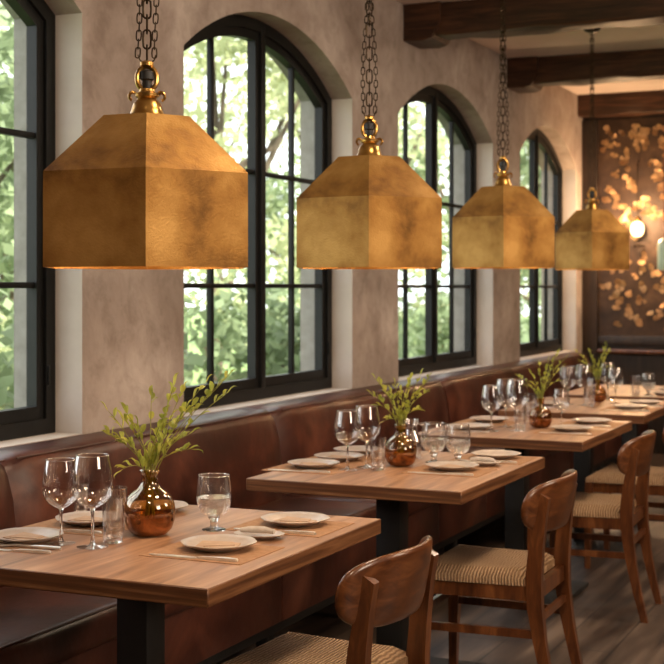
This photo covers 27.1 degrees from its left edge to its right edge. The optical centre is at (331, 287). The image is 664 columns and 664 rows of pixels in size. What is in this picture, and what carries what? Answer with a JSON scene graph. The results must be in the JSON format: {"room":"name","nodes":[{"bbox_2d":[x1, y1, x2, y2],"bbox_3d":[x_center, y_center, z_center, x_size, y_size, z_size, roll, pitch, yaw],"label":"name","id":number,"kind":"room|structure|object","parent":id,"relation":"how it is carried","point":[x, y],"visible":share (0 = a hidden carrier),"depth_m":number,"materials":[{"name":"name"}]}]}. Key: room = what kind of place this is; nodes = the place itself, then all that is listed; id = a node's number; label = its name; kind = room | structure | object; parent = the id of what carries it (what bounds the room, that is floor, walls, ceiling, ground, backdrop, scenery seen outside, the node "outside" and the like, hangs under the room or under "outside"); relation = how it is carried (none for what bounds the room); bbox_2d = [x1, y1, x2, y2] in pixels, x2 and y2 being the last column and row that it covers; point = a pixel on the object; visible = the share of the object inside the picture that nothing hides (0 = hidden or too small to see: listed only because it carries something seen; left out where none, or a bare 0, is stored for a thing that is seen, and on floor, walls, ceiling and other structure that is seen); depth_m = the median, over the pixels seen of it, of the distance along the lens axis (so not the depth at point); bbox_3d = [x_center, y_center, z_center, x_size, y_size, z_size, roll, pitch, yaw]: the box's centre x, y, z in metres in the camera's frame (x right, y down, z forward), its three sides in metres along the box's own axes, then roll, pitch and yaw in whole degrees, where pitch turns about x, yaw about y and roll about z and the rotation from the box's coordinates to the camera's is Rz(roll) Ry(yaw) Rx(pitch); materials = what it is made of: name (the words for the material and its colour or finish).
{"room":"restaurant","nodes":[
{"label":"restaurant","id":0,"kind":"room"},
{"bbox_2d":[0,0,582,447],"bbox_3d":[-0.766,-0.170,5.630,0.300,3.100,14.050,0,0,24],"label":"wall","id":1,"kind":"structure","parent":0,"point":[119,333],"depth_m":6.73,"materials":[{"name":"paint"}]},
{"bbox_2d":[0,0,54,440],"bbox_3d":[-1.388,-0.367,4.232,0.077,1.783,1.738,0,0,24],"label":"window","id":2,"kind":"structure","parent":1,"relation":"in","point":[38,416],"depth_m":4.94,"materials":[{"name":"black metal"}]},
{"bbox_2d":[184,14,331,410],"bbox_3d":[-0.383,-0.367,6.477,0.077,1.783,1.734,0,0,24],"label":"window","id":3,"kind":"structure","parent":1,"relation":"in","point":[260,37],"depth_m":6.52,"materials":[{"name":"black metal"}]},
{"bbox_2d":[398,86,476,376],"bbox_3d":[0.604,-0.367,8.681,0.077,1.783,1.768,0,0,24],"label":"window","id":4,"kind":"structure","parent":1,"relation":"in","point":[435,101],"depth_m":8.91,"materials":[{"name":"black metal"}]},
{"bbox_2d":[520,128,562,356],"bbox_3d":[1.568,-0.367,10.835,0.077,1.783,1.648,0,0,24],"label":"window","id":5,"kind":"structure","parent":1,"relation":"in","point":[537,139],"depth_m":11.21,"materials":[{"name":"black metal"}]},
{"bbox_2d":[215,454,663,663],"bbox_3d":[2.063,1.430,4.363,6.500,0.100,14.050,0,0,24],"label":"floor","id":6,"kind":"structure","parent":0,"point":[610,630],"depth_m":5.69,"materials":[{"name":"brown wood"}]},
{"bbox_2d":[0,460,116,663],"bbox_3d":[-1.248,0.954,3.369,0.661,0.853,1.928,0,0,24],"label":"banquette","id":7,"kind":"object","parent":6,"relation":"on","point":[37,626],"visible":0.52,"depth_m":3.86,"materials":[{"name":"leather"}]},
{"bbox_2d":[0,407,375,663],"bbox_3d":[-0.467,0.954,5.112,0.661,0.853,1.888,0,0,24],"label":"banquette","id":8,"kind":"object","parent":6,"relation":"on","point":[240,443],"visible":0.37,"depth_m":4.94,"materials":[{"name":"leather"}]},
{"bbox_2d":[0,505,380,663],"bbox_3d":[-0.405,1.005,3.481,0.750,0.750,0.964,0,0,24],"label":"dining table","id":9,"kind":"object","parent":6,"relation":"on","point":[142,586],"visible":0.69,"depth_m":3.20,"materials":[{"name":"brown wood"}]},
{"bbox_2d":[0,549,50,553],"bbox_3d":[-0.776,0.626,3.305,0.231,0.007,0.018,0,0,18],"label":"table knife","id":10,"kind":"object","parent":9,"relation":"on","point":[13,550],"visible":1,"depth_m":3.28,"materials":[{"name":"metal"}]},
{"bbox_2d":[0,543,61,549],"bbox_3d":[-0.737,0.626,3.346,0.180,0.010,0.021,0,0,19],"label":"fork","id":11,"kind":"object","parent":9,"relation":"on","point":[1,544],"visible":1,"depth_m":3.33,"materials":[{"name":"metal"}]},
{"bbox_2d":[0,527,63,544],"bbox_3d":[-0.760,0.620,3.436,0.187,0.019,0.187,0,0,7],"label":"plate","id":12,"kind":"object","parent":9,"relation":"on","point":[52,533],"visible":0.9,"depth_m":3.48,"materials":[{"name":"ceramic"}]},
{"bbox_2d":[3,532,48,539],"bbox_3d":[-0.761,0.620,3.439,0.105,0.007,0.075,0,0,40],"label":"folded napkin","id":13,"kind":"object","parent":12,"relation":"on","point":[24,535],"visible":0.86,"depth_m":3.43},
{"bbox_2d":[42,457,79,545],"bbox_3d":[-0.668,0.526,3.402,0.092,0.208,0.092,0,0,24],"label":"wine glass","id":14,"kind":"object","parent":9,"relation":"on","point":[60,542],"visible":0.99,"depth_m":3.40,"materials":[{"name":"clear"}]},
{"bbox_2d":[42,457,79,508],"bbox_3d":[-0.668,0.483,3.402,0.092,0.121,0.092,0,0,24],"label":"bowl","id":15,"kind":"object","parent":14,"relation":"on","point":[61,457],"depth_m":3.39,"materials":[{"name":"clear glass"}]},
{"bbox_2d":[23,518,126,536],"bbox_3d":[-0.658,0.629,3.653,0.270,0.002,0.230,0,0,24],"label":"placemat","id":16,"kind":"object","parent":9,"relation":"on","point":[52,523],"visible":0.34,"depth_m":3.63,"materials":[{"name":"fabric"}]},
{"bbox_2d":[55,511,122,526],"bbox_3d":[-0.645,0.618,3.680,0.187,0.019,0.187,0,0,7],"label":"plate","id":17,"kind":"object","parent":16,"relation":"on","point":[114,516],"visible":0.83,"depth_m":3.71,"materials":[{"name":"ceramic"}]},
{"bbox_2d":[67,515,110,521],"bbox_3d":[-0.646,0.619,3.684,0.105,0.007,0.075,0,0,36],"label":"folded napkin","id":18,"kind":"object","parent":17,"relation":"on","point":[85,518],"visible":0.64,"depth_m":3.67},
{"bbox_2d":[105,486,126,531],"bbox_3d":[-0.560,0.573,3.582,0.058,0.111,0.058,0,0,24],"label":"tumbler","id":19,"kind":"object","parent":16,"relation":"on","point":[113,526],"visible":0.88,"depth_m":3.57,"materials":[{"name":"clear glass"}]},
{"bbox_2d":[72,453,112,549],"bbox_3d":[-0.582,0.518,3.356,0.099,0.224,0.099,0,0,24],"label":"wine glass","id":20,"kind":"object","parent":9,"relation":"on","point":[92,546],"visible":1,"depth_m":3.35,"materials":[{"name":"clear"}]},
{"bbox_2d":[72,453,112,508],"bbox_3d":[-0.582,0.471,3.356,0.099,0.131,0.099,0,0,24],"label":"bowl","id":21,"kind":"object","parent":20,"relation":"on","point":[82,453],"depth_m":3.35,"materials":[{"name":"clear glass"}]},
{"bbox_2d":[101,496,124,543],"bbox_3d":[-0.541,0.573,3.412,0.058,0.111,0.058,0,0,24],"label":"tumbler","id":22,"kind":"object","parent":9,"relation":"on","point":[108,539],"visible":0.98,"depth_m":3.40,"materials":[{"name":"clear glass"}]},
{"bbox_2d":[124,468,175,536],"bbox_3d":[-0.465,0.545,3.520,0.132,0.167,0.132,0,0,24],"label":"vase","id":23,"kind":"object","parent":9,"relation":"on","point":[149,510],"visible":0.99,"depth_m":3.48,"materials":[{"name":"orange glass"}]},
{"bbox_2d":[100,369,234,475],"bbox_3d":[-0.419,0.394,3.521,0.356,0.372,0.124,0,0,-4],"label":"greenery","id":24,"kind":"object","parent":23,"relation":"in","point":[150,458],"visible":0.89,"depth_m":3.53,"materials":[{"name":"green plant"}]},
{"bbox_2d":[139,541,284,564],"bbox_3d":[-0.285,0.629,3.296,0.270,0.002,0.230,0,0,24],"label":"placemat","id":25,"kind":"object","parent":9,"relation":"on","point":[249,553],"visible":0.72,"depth_m":3.27,"materials":[{"name":"fabric"}]},
{"bbox_2d":[149,553,237,561],"bbox_3d":[-0.323,0.624,3.209,0.231,0.007,0.018,0,0,22],"label":"table knife","id":26,"kind":"object","parent":25,"relation":"on","point":[229,559],"visible":1,"depth_m":3.19,"materials":[{"name":"metal"}]},
{"bbox_2d":[181,534,256,552],"bbox_3d":[-0.273,0.618,3.324,0.187,0.019,0.187,0,0,7],"label":"plate","id":27,"kind":"object","parent":25,"relation":"on","point":[245,541],"visible":0.88,"depth_m":3.36,"materials":[{"name":"ceramic"}]},
{"bbox_2d":[196,540,240,547],"bbox_3d":[-0.275,0.619,3.327,0.105,0.007,0.075,0,0,12],"label":"folded napkin","id":28,"kind":"object","parent":27,"relation":"on","point":[208,544],"visible":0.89,"depth_m":3.32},
{"bbox_2d":[196,473,230,531],"bbox_3d":[-0.307,0.558,3.596,0.091,0.143,0.091,0,0,44],"label":"goblet","id":29,"kind":"object","parent":9,"relation":"on","point":[213,506],"visible":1,"depth_m":3.57,"materials":[{"name":"clear glass"}]},
{"bbox_2d":[234,530,284,539],"bbox_3d":[-0.183,0.623,3.477,0.133,0.013,0.099,0,0,19],"label":"dish","id":30,"kind":"object","parent":9,"relation":"on","point":[258,536],"visible":0.72,"depth_m":3.48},
{"bbox_2d":[240,526,275,533],"bbox_3d":[-0.187,0.609,3.479,0.093,0.017,0.023,0,0,16],"label":"rolled napkin","id":31,"kind":"object","parent":30,"relation":"on","point":[249,529],"visible":1,"depth_m":3.48,"materials":[{"name":"grey fabric"}]},
{"bbox_2d":[226,517,353,537],"bbox_3d":[-0.110,0.629,3.641,0.270,0.002,0.230,0,0,24],"label":"placemat","id":32,"kind":"object","parent":9,"relation":"on","point":[323,528],"visible":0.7,"depth_m":3.62,"materials":[{"name":"fabric"}]},
{"bbox_2d":[234,528,315,534],"bbox_3d":[-0.148,0.624,3.553,0.231,0.007,0.018,0,0,22],"label":"table knife","id":33,"kind":"object","parent":32,"relation":"on","point":[284,531],"visible":0.6,"depth_m":3.52,"materials":[{"name":"metal"}]},
{"bbox_2d":[261,511,329,526],"bbox_3d":[-0.098,0.618,3.668,0.187,0.019,0.187,0,0,7],"label":"plate","id":34,"kind":"object","parent":32,"relation":"on","point":[320,517],"visible":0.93,"depth_m":3.70,"materials":[{"name":"ceramic"}]},
{"bbox_2d":[274,516,316,522],"bbox_3d":[-0.098,0.619,3.672,0.105,0.007,0.075,0,0,35],"label":"folded napkin","id":35,"kind":"object","parent":34,"relation":"on","point":[287,519],"visible":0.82,"depth_m":3.67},
{"bbox_2d":[221,535,438,663],"bbox_3d":[-0.008,0.996,3.404,0.501,0.768,0.472,0,0,26],"label":"dining chair","id":36,"kind":"object","parent":6,"relation":"on","point":[387,589],"visible":1,"depth_m":3.30,"materials":[{"name":"brown wood"}]},
{"bbox_2d":[248,378,504,551],"bbox_3d":[0.368,0.954,6.979,0.661,0.853,2.198,0,0,24],"label":"banquette","id":37,"kind":"object","parent":6,"relation":"on","point":[304,425],"visible":0.37,"depth_m":6.69,"materials":[{"name":"leather"}]},
{"bbox_2d":[246,449,544,663],"bbox_3d":[0.254,1.005,4.855,0.750,0.750,0.964,0,0,24],"label":"dining table","id":38,"kind":"object","parent":6,"relation":"on","point":[392,490],"visible":0.66,"depth_m":4.59,"materials":[{"name":"brown wood"}]},
{"bbox_2d":[261,463,356,474],"bbox_3d":[-0.076,0.629,4.811,0.270,0.002,0.230,0,0,24],"label":"placemat","id":39,"kind":"object","parent":38,"relation":"on","point":[333,469],"visible":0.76,"depth_m":4.78,"materials":[{"name":"fabric"}]},
{"bbox_2d":[288,458,339,468],"bbox_3d":[-0.063,0.618,4.838,0.187,0.019,0.187,0,0,7],"label":"plate","id":40,"kind":"object","parent":39,"relation":"on","point":[296,462],"visible":0.97,"depth_m":4.86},
{"bbox_2d":[334,410,359,470],"bbox_3d":[0.053,0.527,4.781,0.091,0.206,0.091,0,0,24],"label":"wine glass","id":41,"kind":"object","parent":39,"relation":"on","point":[347,445],"visible":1,"depth_m":4.78,"materials":[{"name":"clear"}]},
{"bbox_2d":[334,410,359,444],"bbox_3d":[0.053,0.484,4.781,0.091,0.120,0.091,0,0,24],"label":"bowl","id":42,"kind":"object","parent":41,"relation":"on","point":[337,410],"depth_m":4.77,"materials":[{"name":"clear glass"}]},
{"bbox_2d":[305,456,381,465],"bbox_3d":[0.014,0.629,5.012,0.270,0.002,0.230,0,0,24],"label":"placemat","id":43,"kind":"object","parent":38,"relation":"on","point":[359,461],"visible":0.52,"depth_m":5.00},
{"bbox_2d":[314,452,364,461],"bbox_3d":[0.026,0.618,5.039,0.187,0.019,0.187,0,0,7],"label":"plate","id":44,"kind":"object","parent":43,"relation":"on","point":[353,455],"visible":0.8,"depth_m":5.07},
{"bbox_2d":[333,445,381,454],"bbox_3d":[0.098,0.620,5.259,0.187,0.019,0.187,0,0,7],"label":"plate","id":45,"kind":"object","parent":38,"relation":"on","point":[361,449],"visible":0.76,"depth_m":5.30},
{"bbox_2d":[353,405,379,468],"bbox_3d":[0.122,0.522,4.849,0.096,0.216,0.096,0,0,24],"label":"wine glass","id":46,"kind":"object","parent":38,"relation":"on","point":[366,466],"visible":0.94,"depth_m":4.84,"materials":[{"name":"clear"}]},
{"bbox_2d":[353,405,379,441],"bbox_3d":[0.122,0.477,4.849,0.096,0.126,0.096,0,0,24],"label":"bowl","id":47,"kind":"object","parent":46,"relation":"on","point":[356,405],"depth_m":4.84,"materials":[{"name":"clear glass"}]},
{"bbox_2d":[370,437,385,470],"bbox_3d":[0.159,0.573,4.772,0.058,0.111,0.058,0,0,24],"label":"tumbler","id":48,"kind":"object","parent":38,"relation":"on","point":[374,467],"visible":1,"depth_m":4.76,"materials":[{"name":"clear glass"}]},
{"bbox_2d":[384,424,416,466],"bbox_3d":[0.243,0.555,4.884,0.116,0.147,0.116,0,0,-16],"label":"vase","id":49,"kind":"object","parent":38,"relation":"on","point":[401,450],"visible":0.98,"depth_m":4.84,"materials":[{"name":"orange glass"}]},
{"bbox_2d":[368,368,430,424],"bbox_3d":[0.238,0.432,4.887,0.242,0.296,0.103,0,0,2],"label":"greenery","id":50,"kind":"object","parent":49,"relation":"on","point":[401,415],"visible":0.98,"depth_m":4.88,"materials":[{"name":"green plant"}]},
{"bbox_2d":[421,422,445,462],"bbox_3d":[0.367,0.558,4.985,0.091,0.143,0.091,0,0,44],"label":"goblet","id":51,"kind":"object","parent":38,"relation":"on","point":[433,445],"visible":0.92,"depth_m":4.96,"materials":[{"name":"clear glass"}]},
{"bbox_2d":[401,465,496,477],"bbox_3d":[0.404,0.629,4.744,0.270,0.002,0.230,0,0,24],"label":"placemat","id":52,"kind":"object","parent":38,"relation":"on","point":[477,472],"visible":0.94,"depth_m":4.72,"materials":[{"name":"fabric"}]},
{"bbox_2d":[426,461,478,470],"bbox_3d":[0.416,0.618,4.771,0.187,0.019,0.187,0,0,7],"label":"plate","id":53,"kind":"object","parent":52,"relation":"on","point":[468,465],"visible":0.95,"depth_m":4.79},
{"bbox_2d":[445,423,470,460],"bbox_3d":[0.451,0.558,4.931,0.091,0.143,0.091,0,0,44],"label":"goblet","id":54,"kind":"object","parent":38,"relation":"on","point":[457,447],"visible":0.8,"depth_m":4.91,"materials":[{"name":"clear glass"}]},
{"bbox_2d":[448,454,537,464],"bbox_3d":[0.594,0.629,5.075,0.270,0.002,0.230,0,0,24],"label":"placemat","id":55,"kind":"object","parent":38,"relation":"on","point":[520,460],"visible":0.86,"depth_m":5.05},
{"bbox_2d":[471,450,520,458],"bbox_3d":[0.606,0.618,5.103,0.187,0.019,0.187,0,0,7],"label":"plate","id":56,"kind":"object","parent":55,"relation":"on","point":[495,454],"visible":0.94,"depth_m":5.14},
{"bbox_2d":[409,469,582,663],"bbox_3d":[0.572,0.996,4.653,0.502,0.768,0.472,0,0,23],"label":"dining chair","id":57,"kind":"object","parent":6,"relation":"on","point":[465,574],"visible":0.94,"depth_m":4.50,"materials":[{"name":"brown wood"}]},
{"bbox_2d":[420,361,605,490],"bbox_3d":[1.227,0.954,8.895,0.661,0.853,1.998,0,0,24],"label":"banquette","id":58,"kind":"object","parent":6,"relation":"on","point":[462,389],"visible":0.31,"depth_m":8.63,"materials":[{"name":"leather"}]},
{"bbox_2d":[411,415,631,603],"bbox_3d":[0.880,1.005,6.235,0.750,0.750,0.964,0,0,24],"label":"dining table","id":59,"kind":"object","parent":6,"relation":"on","point":[516,491],"visible":0.44,"depth_m":6.06,"materials":[{"name":"brown wood"}]},
{"bbox_2d":[452,423,492,429],"bbox_3d":[0.628,0.620,6.162,0.187,0.019,0.187,0,0,7],"label":"plate","id":60,"kind":"object","parent":59,"relation":"on","point":[473,426],"visible":0.88,"depth_m":6.18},
{"bbox_2d":[455,419,521,425],"bbox_3d":[0.727,0.629,6.457,0.270,0.002,0.230,0,0,24],"label":"placemat","id":61,"kind":"object","parent":59,"relation":"on","point":[501,423],"visible":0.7,"depth_m":6.45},
{"bbox_2d":[469,416,508,422],"bbox_3d":[0.739,0.618,6.484,0.187,0.019,0.187,0,0,7],"label":"plate","id":62,"kind":"object","parent":61,"relation":"on","point":[486,419],"visible":0.9,"depth_m":6.49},
{"bbox_2d":[495,378,515,427],"bbox_3d":[0.786,0.521,6.249,0.096,0.218,0.096,0,0,24],"label":"wine glass","id":63,"kind":"object","parent":59,"relation":"on","point":[505,407],"visible":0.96,"depth_m":6.25,"materials":[{"name":"clear"}]},
{"bbox_2d":[495,378,515,406],"bbox_3d":[0.786,0.475,6.249,0.096,0.127,0.096,0,0,24],"label":"bowl","id":64,"kind":"object","parent":63,"relation":"on","point":[499,378],"depth_m":6.24,"materials":[{"name":"clear glass"}]},
{"bbox_2d":[505,379,527,431],"bbox_3d":[0.815,0.517,6.080,0.100,0.226,0.100,0,0,24],"label":"wine glass","id":65,"kind":"object","parent":59,"relation":"on","point":[516,429],"visible":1,"depth_m":6.08,"materials":[{"name":"clear"}]},
{"bbox_2d":[505,379,527,409],"bbox_3d":[0.815,0.469,6.080,0.100,0.132,0.100,0,0,24],"label":"bowl","id":66,"kind":"object","parent":65,"relation":"on","point":[508,379],"depth_m":6.07,"materials":[{"name":"clear glass"}]},
{"bbox_2d":[529,398,551,427],"bbox_3d":[0.938,0.562,6.210,0.105,0.134,0.105,0,0,34],"label":"vase","id":67,"kind":"object","parent":59,"relation":"on","point":[540,416],"visible":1,"depth_m":6.17,"materials":[{"name":"orange glass"}]},
{"bbox_2d":[514,349,568,397],"bbox_3d":[0.946,0.427,6.224,0.251,0.307,0.117,0,0,13],"label":"greenery","id":68,"kind":"object","parent":67,"relation":"on","point":[541,392],"visible":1,"depth_m":6.20,"materials":[{"name":"green plant"}]},
{"bbox_2d":[534,428,606,435],"bbox_3d":[1.043,0.629,6.036,0.270,0.002,0.230,0,0,24],"label":"placemat","id":69,"kind":"object","parent":59,"relation":"on","point":[594,432],"visible":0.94,"depth_m":6.04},
{"bbox_2d":[551,424,592,431],"bbox_3d":[1.055,0.618,6.063,0.187,0.019,0.187,0,0,7],"label":"plate","id":70,"kind":"object","parent":69,"relation":"on","point":[582,427],"visible":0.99,"depth_m":6.04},
{"bbox_2d":[557,421,623,427],"bbox_3d":[1.192,0.629,6.369,0.270,0.002,0.230,0,0,24],"label":"placemat","id":71,"kind":"object","parent":59,"relation":"on","point":[613,425],"visible":0.64,"depth_m":6.35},
{"bbox_2d":[572,417,611,423],"bbox_3d":[1.204,0.618,6.396,0.187,0.019,0.187,0,0,7],"label":"plate","id":72,"kind":"object","parent":71,"relation":"on","point":[588,420],"visible":1,"depth_m":6.42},
{"bbox_2d":[498,397,663,551],"bbox_3d":[1.395,1.005,7.398,0.750,0.750,0.964,0,0,24],"label":"dining table","id":73,"kind":"object","parent":6,"relation":"on","point":[583,461],"visible":0.34,"depth_m":7.28,"materials":[{"name":"brown wood"}]},
{"bbox_2d":[589,379,605,401],"bbox_3d":[1.468,0.567,7.626,0.097,0.124,0.097,0,0,-6],"label":"vase","id":74,"kind":"object","parent":73,"relation":"on","point":[600,392],"visible":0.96,"depth_m":7.59,"materials":[{"name":"orange glass"}]},
{"bbox_2d":[574,341,613,379],"bbox_3d":[1.441,0.436,7.619,0.220,0.288,0.074,0,0,6],"label":"greenery","id":75,"kind":"object","parent":74,"relation":"on","point":[595,373],"visible":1,"depth_m":7.61,"materials":[{"name":"green plant"}]},
{"bbox_2d":[601,407,660,411],"bbox_3d":[1.546,0.629,7.147,0.270,0.002,0.230,0,0,24],"label":"placemat","id":76,"kind":"object","parent":73,"relation":"on","point":[607,408],"visible":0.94,"depth_m":7.13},
{"bbox_2d":[614,404,649,409],"bbox_3d":[1.558,0.618,7.175,0.187,0.019,0.187,0,0,7],"label":"plate","id":77,"kind":"object","parent":76,"relation":"on","point":[622,406],"visible":1,"depth_m":7.15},
{"bbox_2d":[628,399,662,404],"bbox_3d":[1.695,0.620,7.469,0.187,0.019,0.187,0,0,7],"label":"plate","id":78,"kind":"object","parent":73,"relation":"on","point":[638,401],"visible":0.94,"depth_m":7.48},
{"bbox_2d":[521,352,647,470],"bbox_3d":[1.938,0.954,10.483,0.661,0.853,1.478,0,0,24],"label":"banquette","id":79,"kind":"object","parent":6,"relation":"on","point":[567,374],"visible":0.21,"depth_m":10.36,"materials":[{"name":"leather"}]},
{"bbox_2d":[527,430,662,622],"bbox_3d":[1.141,0.996,5.955,0.501,0.768,0.472,0,0,22],"label":"dining chair","id":80,"kind":"object","parent":6,"relation":"on","point":[624,511],"visible":0.85,"depth_m":5.77,"materials":[{"name":"brown wood"}]},
{"bbox_2d":[558,384,663,521],"bbox_3d":[1.876,1.005,8.473,0.750,0.750,0.964,0,0,24],"label":"dining table","id":81,"kind":"object","parent":6,"relation":"on","point":[623,392],"visible":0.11,"depth_m":8.40,"materials":[{"name":"brown wood"}]},
{"bbox_2d":[641,373,655,395],"bbox_3d":[1.853,0.566,8.078,0.082,0.129,0.082,0,0,44],"label":"goblet","id":82,"kind":"object","parent":81,"relation":"on","point":[648,386],"visible":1,"depth_m":8.06,"materials":[{"name":"clear glass"}]},
{"bbox_2d":[584,430,663,568],"bbox_3d":[1.562,0.996,6.894,0.501,0.768,0.472,0,0,24],"label":"dining chair","id":83,"kind":"object","parent":6,"relation":"on","point":[608,480],"visible":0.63,"depth_m":6.78,"materials":[{"name":"brown wood"}]},
{"bbox_2d":[396,0,663,94],"bbox_3d":[2.088,-1.695,4.297,6.600,0.150,14.150,0,0,24],"label":"ceiling","id":84,"kind":"structure","parent":0,"point":[610,39],"depth_m":9.18,"materials":[{"name":"paint"}]},
{"bbox_2d":[43,0,247,268],"bbox_3d":[-0.453,-0.834,3.380,0.478,1.570,0.552,0,0,-7],"label":"pendant lamp","id":85,"kind":"object","parent":84,"relation":"hanging from","point":[146,187],"visible":1,"depth_m":3.19,"materials":[{"name":"gold metal"}]},
{"bbox_2d":[140,69,153,87],"bbox_3d":[-0.453,-0.510,3.380,0.034,0.049,0.034,0,0,-7],"label":"socket","id":86,"kind":"object","parent":85,"relation":"attached to","point":[146,75],"depth_m":3.37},
{"bbox_2d":[296,0,441,268],"bbox_3d":[0.127,-0.843,4.678,0.552,1.552,0.478,0,0,32],"label":"pendant lamp","id":87,"kind":"object","parent":84,"relation":"hanging from","point":[369,209],"visible":1,"depth_m":4.49,"materials":[{"name":"gold metal"}]},
{"bbox_2d":[364,122,373,135],"bbox_3d":[0.127,-0.538,4.678,0.034,0.050,0.034,0,0,2],"label":"chain link","id":88,"kind":"object","parent":87,"relation":"attached to","point":[368,126],"depth_m":4.67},
{"bbox_2d":[452,0,554,268],"bbox_3d":[0.822,-0.858,6.634,0.478,1.524,0.552,0,0,6],"label":"pendant lamp","id":89,"kind":"object","parent":84,"relation":"hanging from","point":[503,225],"visible":1,"depth_m":6.45,"materials":[{"name":"gold metal"}]},
{"bbox_2d":[403,0,663,48],"bbox_3d":[3.293,-1.512,6.743,6.196,0.213,0.280,0,0,24],"label":"beam","id":90,"kind":"structure","parent":84,"relation":"attached to","point":[430,25],"depth_m":7.67,"materials":[{"name":"wood"}]},
{"bbox_2d":[507,48,663,92],"bbox_3d":[4.119,-1.512,8.587,6.196,0.213,0.280,0,0,24],"label":"beam","id":91,"kind":"structure","parent":84,"relation":"attached to","point":[524,74],"depth_m":9.55,"materials":[{"name":"wood"}]},
{"bbox_2d":[555,28,628,269],"bbox_3d":[1.621,-0.867,8.602,0.447,1.506,0.516,0,0,10],"label":"pendant lamp","id":92,"kind":"object","parent":84,"relation":"hanging from","point":[592,238],"visible":0.99,"depth_m":8.43,"materials":[{"name":"gold metal"}]},
{"bbox_2d":[657,238,663,269],"bbox_3d":[2.643,-0.879,10.759,0.210,1.479,0.210,0,0,24],"label":"pendant lamp","id":93,"kind":"object","parent":84,"relation":"hanging from","point":[660,246],"visible":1,"depth_m":10.71,"materials":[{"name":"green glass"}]},
{"bbox_2d":[582,114,663,453],"bbox_3d":[4.995,-0.120,10.544,6.200,3.000,0.270,0,0,24],"label":"wall","id":94,"kind":"structure","parent":0,"point":[624,309],"depth_m":11.58,"materials":[{"name":"brown wood"}]},
{"bbox_2d":[578,90,663,117],"bbox_3d":[4.927,-1.524,10.392,6.196,0.188,0.202,0,0,24],"label":"beam","id":95,"kind":"structure","parent":94,"relation":"attached to","point":[639,103],"depth_m":11.43,"materials":[{"name":"wood"}]},
{"bbox_2d":[630,160,644,246],"bbox_3d":[2.544,-0.707,11.481,0.112,0.734,0.148,0,0,24],"label":"wall sconce","id":96,"kind":"object","parent":94,"relation":"attached to","point":[637,227],"visible":1,"depth_m":11.44,"materials":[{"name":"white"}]},
{"label":"outside","id":97,"kind":"structure","parent":0,"visible":0},
{"bbox_2d":[187,314,540,384],"bbox_3d":[-13.777,1.930,49.995,59.690,0.100,100.000,0,0,24],"label":"ground","id":98,"kind":"structure","parent":97,"point":[194,349],"depth_m":40.86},
{"bbox_2d":[0,311,12,409],"bbox_3d":[-3.887,1.106,16.312,2.588,1.861,2.734,0,0,-7],"label":"shrub","id":99,"kind":"object","parent":98,"relation":"on","point":[4,318],"visible":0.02,"depth_m":15.90,"materials":[{"name":"green plant"}]},
{"bbox_2d":[0,2,13,348],"bbox_3d":[-2.922,-0.424,11.479,3.188,4.622,4.519,0,0,-10],"label":"leafy tree","id":100,"kind":"object","parent":98,"relation":"on","point":[6,20],"visible":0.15,"depth_m":10.48,"materials":[{"name":"green plant"}]},
{"bbox_2d":[0,137,13,349],"bbox_3d":[-4.197,-0.424,20.191,3.188,4.622,4.519,0,0,-15],"label":"leafy tree","id":101,"kind":"object","parent":98,"relation":"on","point":[2,168],"visible":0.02,"depth_m":19.91,"materials":[{"name":"green plant"}]},
{"bbox_2d":[0,290,206,408],"bbox_3d":[-2.099,0.851,7.988,3.052,2.407,2.832,0,0,16],"label":"shrub","id":102,"kind":"object","parent":98,"relation":"on","point":[6,358],"visible":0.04,"depth_m":7.93,"materials":[{"name":"green plant"}]},
{"bbox_2d":[184,36,299,381],"bbox_3d":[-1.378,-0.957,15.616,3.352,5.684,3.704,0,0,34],"label":"leafy tree","id":103,"kind":"object","parent":98,"relation":"on","point":[222,47],"visible":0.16,"depth_m":15.71,"materials":[{"name":"green plant"}]},
{"bbox_2d":[184,267,424,385],"bbox_3d":[0.008,0.863,12.482,3.018,2.380,2.801,0,0,-38],"label":"shrub","id":104,"kind":"object","parent":98,"relation":"on","point":[231,335],"visible":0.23,"depth_m":11.95,"materials":[{"name":"green plant"}]},
{"bbox_2d":[230,154,401,325],"bbox_3d":[-0.427,-0.654,33.092,4.971,5.084,3.507,0,0,19],"label":"leafy tree","id":105,"kind":"object","parent":98,"relation":"on","point":[277,204],"visible":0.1,"depth_m":32.62,"materials":[{"name":"green plant"}]},
{"bbox_2d":[230,50,448,339],"bbox_3d":[0.326,-1.291,21.024,3.760,6.353,4.120,0,0,-4],"label":"leafy tree","id":106,"kind":"object","parent":98,"relation":"on","point":[419,140],"visible":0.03,"depth_m":20.15,"materials":[{"name":"green plant"}]},
{"bbox_2d":[270,88,448,295],"bbox_3d":[1.050,-2.459,41.024,5.638,8.693,5.144,0,0,-24],"label":"leafy tree","id":107,"kind":"object","parent":98,"relation":"on","point":[282,147],"visible":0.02,"depth_m":41.49,"materials":[{"name":"green plant"}]},
{"bbox_2d":[408,288,447,352],"bbox_3d":[2.887,1.018,33.399,2.882,2.073,3.045,0,0,-16],"label":"shrub","id":108,"kind":"object","parent":98,"relation":"on","point":[417,302],"visible":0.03,"depth_m":33.33,"materials":[{"name":"green plant"}]},
{"bbox_2d":[398,268,528,356],"bbox_3d":[1.788,0.899,16.920,2.701,2.295,2.910,0,0,19],"label":"shrub","id":109,"kind":"object","parent":98,"relation":"on","point":[443,323],"visible":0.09,"depth_m":16.16,"materials":[{"name":"green plant"}]},
{"bbox_2d":[398,112,540,331],"bbox_3d":[2.830,-0.769,25.509,5.197,5.315,3.666,0,0,-8],"label":"leafy tree","id":110,"kind":"object","parent":98,"relation":"on","point":[524,160],"visible":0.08,"depth_m":25.40,"materials":[{"name":"green plant"}]},
{"bbox_2d":[520,311,540,340],"bbox_3d":[3.946,1.043,21.864,2.482,1.957,2.303,0,0,31],"label":"shrub","id":111,"kind":"object","parent":98,"relation":"on","point":[525,324],"visible":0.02,"depth_m":21.68,"materials":[{"name":"green plant"}]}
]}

